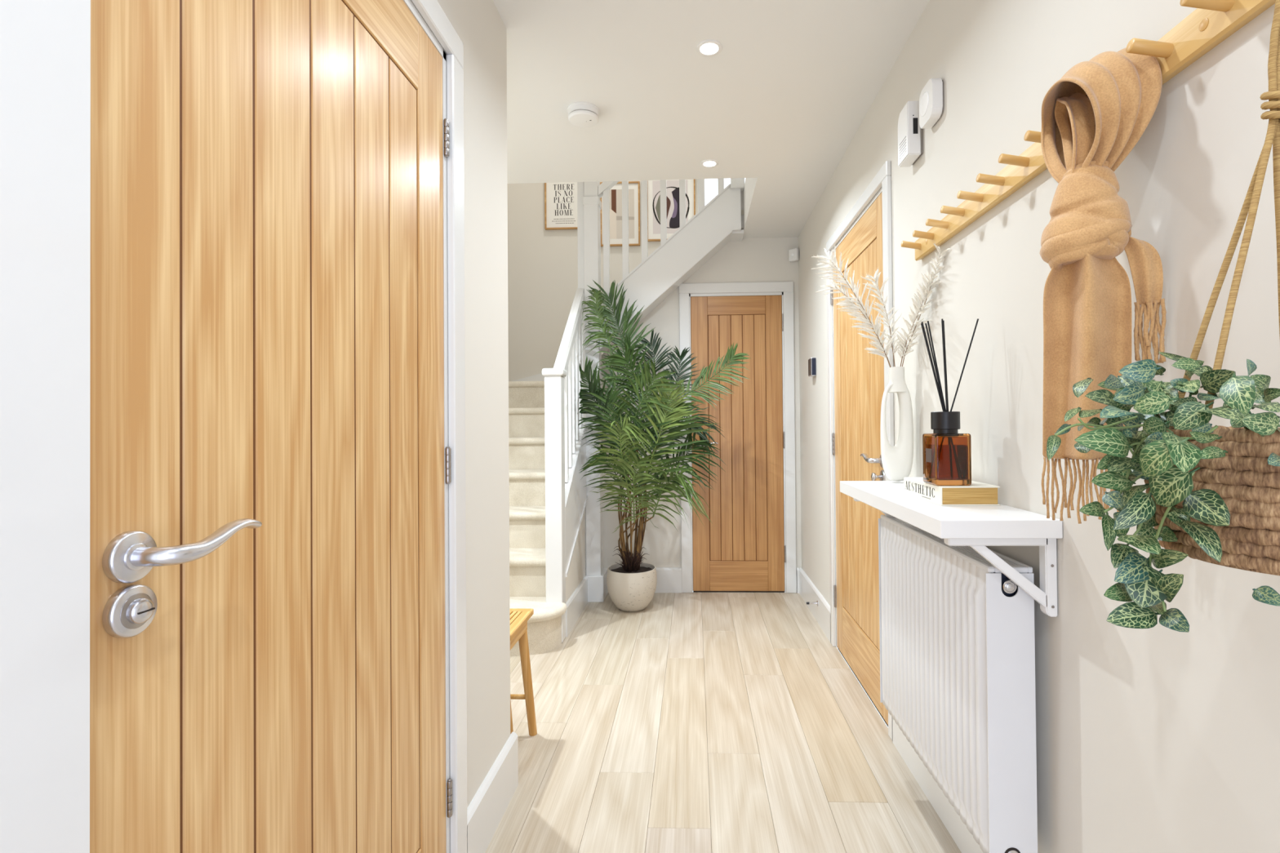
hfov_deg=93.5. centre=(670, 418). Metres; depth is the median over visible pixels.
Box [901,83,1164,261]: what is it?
peg rail
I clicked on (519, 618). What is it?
bench
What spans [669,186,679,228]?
print
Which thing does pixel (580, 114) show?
smoke detector
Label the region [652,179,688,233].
print
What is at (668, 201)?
print
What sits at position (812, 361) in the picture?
thermostat
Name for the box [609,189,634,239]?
print
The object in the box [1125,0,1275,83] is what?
peg rail
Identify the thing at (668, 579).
baseboard
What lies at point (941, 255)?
stem
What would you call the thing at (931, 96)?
door chime
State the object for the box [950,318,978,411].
stick
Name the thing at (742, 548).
door
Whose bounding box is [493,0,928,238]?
ceiling
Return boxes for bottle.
[922,411,971,485]
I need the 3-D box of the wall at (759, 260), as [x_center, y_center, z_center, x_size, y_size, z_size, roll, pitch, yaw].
[0.163,-0.024,4.077,1.407,2.376,0.060,0,-1,2]
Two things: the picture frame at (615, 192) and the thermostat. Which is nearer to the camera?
the thermostat
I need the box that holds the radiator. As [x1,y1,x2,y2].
[878,514,1037,852]
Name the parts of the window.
frame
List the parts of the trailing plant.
stem, stem, stem, stem, stem, stem, stem, stem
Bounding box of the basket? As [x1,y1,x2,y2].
[1144,0,1279,575]
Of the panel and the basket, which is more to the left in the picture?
the panel
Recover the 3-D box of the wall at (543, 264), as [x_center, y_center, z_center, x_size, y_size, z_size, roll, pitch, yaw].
[0.157,-1.277,5.060,3.460,4.900,0.200,0,-1,2]
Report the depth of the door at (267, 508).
0.82 m
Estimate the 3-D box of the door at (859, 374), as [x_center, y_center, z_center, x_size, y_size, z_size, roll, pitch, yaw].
[0.800,0.148,2.612,0.098,1.982,0.856,0,-1,2]
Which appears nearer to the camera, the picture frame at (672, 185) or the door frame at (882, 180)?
the door frame at (882, 180)
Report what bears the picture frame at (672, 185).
attached to the wall at (543, 264)
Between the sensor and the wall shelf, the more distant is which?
the sensor
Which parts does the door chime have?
plate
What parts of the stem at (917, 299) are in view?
stem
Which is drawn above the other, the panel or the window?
the panel
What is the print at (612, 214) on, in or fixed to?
attached to the picture frame at (615, 192)
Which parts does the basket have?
cord, cord, cord, cord, cord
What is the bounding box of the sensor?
[788,248,799,262]
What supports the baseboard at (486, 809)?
attached to the wall at (479, 24)
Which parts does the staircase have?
newel post, handrail, panel, baseboard, post, post, newel post, handrail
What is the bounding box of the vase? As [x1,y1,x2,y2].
[880,366,913,481]
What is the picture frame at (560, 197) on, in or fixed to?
attached to the wall at (543, 264)
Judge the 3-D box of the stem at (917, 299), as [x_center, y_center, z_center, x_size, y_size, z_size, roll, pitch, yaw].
[0.734,-0.286,1.806,0.089,0.293,0.206,0,-1,-7]
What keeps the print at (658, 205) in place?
attached to the picture frame at (672, 185)
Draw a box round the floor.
[484,592,961,852]
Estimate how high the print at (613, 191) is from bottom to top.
0.200 m
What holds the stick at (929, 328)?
in the bottle
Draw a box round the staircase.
[508,177,744,656]
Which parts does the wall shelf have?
wall arm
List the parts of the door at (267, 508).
release knob, handle, rail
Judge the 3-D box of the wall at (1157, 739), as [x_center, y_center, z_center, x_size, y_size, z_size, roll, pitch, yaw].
[0.822,-0.055,1.395,0.120,2.376,5.450,0,-1,2]
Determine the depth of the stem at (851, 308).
1.89 m
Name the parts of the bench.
leg, seat, seat rail, leg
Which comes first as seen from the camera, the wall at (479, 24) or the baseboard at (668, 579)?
the wall at (479, 24)
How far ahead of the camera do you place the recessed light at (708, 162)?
2.87 m
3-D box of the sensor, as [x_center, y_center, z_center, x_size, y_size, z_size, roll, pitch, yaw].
[0.820,-1.088,3.998,0.063,0.082,0.067,0,-1,2]
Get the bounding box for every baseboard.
[466,732,518,852]
[606,567,799,593]
[799,567,982,852]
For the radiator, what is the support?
attached to the wall at (1157, 739)
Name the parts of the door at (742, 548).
rail, rail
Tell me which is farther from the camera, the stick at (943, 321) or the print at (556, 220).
the print at (556, 220)
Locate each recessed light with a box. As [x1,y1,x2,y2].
[696,39,722,56]
[700,159,718,167]
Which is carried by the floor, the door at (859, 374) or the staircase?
the staircase
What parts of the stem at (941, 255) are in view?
stem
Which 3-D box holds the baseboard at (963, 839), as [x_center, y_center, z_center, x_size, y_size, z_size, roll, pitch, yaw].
[0.760,1.050,1.337,0.018,0.165,5.350,0,-1,2]
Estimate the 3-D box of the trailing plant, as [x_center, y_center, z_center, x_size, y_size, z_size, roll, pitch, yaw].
[0.503,0.064,0.597,0.226,0.270,0.173,0,-1,-37]
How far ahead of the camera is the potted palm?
3.56 m
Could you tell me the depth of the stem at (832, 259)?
1.87 m
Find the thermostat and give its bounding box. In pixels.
[808,357,816,377]
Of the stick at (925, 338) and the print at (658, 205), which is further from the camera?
the print at (658, 205)
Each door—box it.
[89,0,452,852]
[690,295,786,591]
[830,192,888,724]
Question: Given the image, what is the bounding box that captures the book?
[903,477,999,506]
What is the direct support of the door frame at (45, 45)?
attached to the wall at (479, 24)
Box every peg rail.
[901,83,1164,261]
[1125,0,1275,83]
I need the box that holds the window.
[697,177,745,211]
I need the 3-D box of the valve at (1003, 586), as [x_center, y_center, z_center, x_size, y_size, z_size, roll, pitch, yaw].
[0.679,0.336,1.210,0.041,0.050,0.026,0,-1,2]
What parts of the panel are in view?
plate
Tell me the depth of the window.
5.04 m
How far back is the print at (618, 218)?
4.97 m
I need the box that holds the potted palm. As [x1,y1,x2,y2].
[577,280,750,612]
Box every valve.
[994,572,1017,596]
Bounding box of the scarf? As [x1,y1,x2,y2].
[1039,47,1166,524]
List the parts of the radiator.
panel, panel, panel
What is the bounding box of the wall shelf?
[840,480,1062,617]
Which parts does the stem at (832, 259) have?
stem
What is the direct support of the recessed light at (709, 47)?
in the ceiling
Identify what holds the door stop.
attached to the wall at (1157, 739)
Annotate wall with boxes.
[410,0,510,808]
[507,178,697,381]
[601,236,801,568]
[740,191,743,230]
[798,0,1279,852]
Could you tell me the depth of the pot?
3.58 m
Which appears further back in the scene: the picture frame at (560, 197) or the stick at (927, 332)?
the picture frame at (560, 197)
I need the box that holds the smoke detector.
[567,102,599,127]
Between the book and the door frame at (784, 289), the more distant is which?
the door frame at (784, 289)
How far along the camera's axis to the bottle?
1.37 m
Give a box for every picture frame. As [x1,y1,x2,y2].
[544,182,577,230]
[600,181,639,246]
[647,178,695,241]
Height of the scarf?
0.739 m
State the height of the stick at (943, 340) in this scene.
0.367 m
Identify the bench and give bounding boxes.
[509,608,537,736]
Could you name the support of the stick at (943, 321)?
in the bottle
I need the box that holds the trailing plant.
[1046,351,1279,632]
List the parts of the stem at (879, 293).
stem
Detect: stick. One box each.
[920,323,944,411]
[924,323,946,411]
[927,320,946,410]
[941,320,947,411]
[942,320,948,411]
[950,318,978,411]
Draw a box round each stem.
[810,246,896,367]
[816,277,895,367]
[861,268,902,366]
[893,279,939,366]
[897,243,951,366]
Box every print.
[553,217,575,223]
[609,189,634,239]
[609,208,616,239]
[611,189,616,213]
[616,216,634,220]
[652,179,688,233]
[655,194,660,222]
[666,195,671,217]
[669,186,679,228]
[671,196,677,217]
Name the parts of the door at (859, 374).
rail, rail, handle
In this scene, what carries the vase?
on the wall shelf
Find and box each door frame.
[0,0,467,852]
[679,281,796,593]
[826,160,894,742]
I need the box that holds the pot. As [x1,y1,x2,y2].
[606,562,657,612]
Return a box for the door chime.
[919,78,943,128]
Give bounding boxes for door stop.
[806,600,818,605]
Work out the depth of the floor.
2.11 m
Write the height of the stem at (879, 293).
0.348 m
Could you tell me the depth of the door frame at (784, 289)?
4.02 m
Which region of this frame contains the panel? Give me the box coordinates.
[897,100,923,167]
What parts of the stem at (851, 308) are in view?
stem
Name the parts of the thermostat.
glass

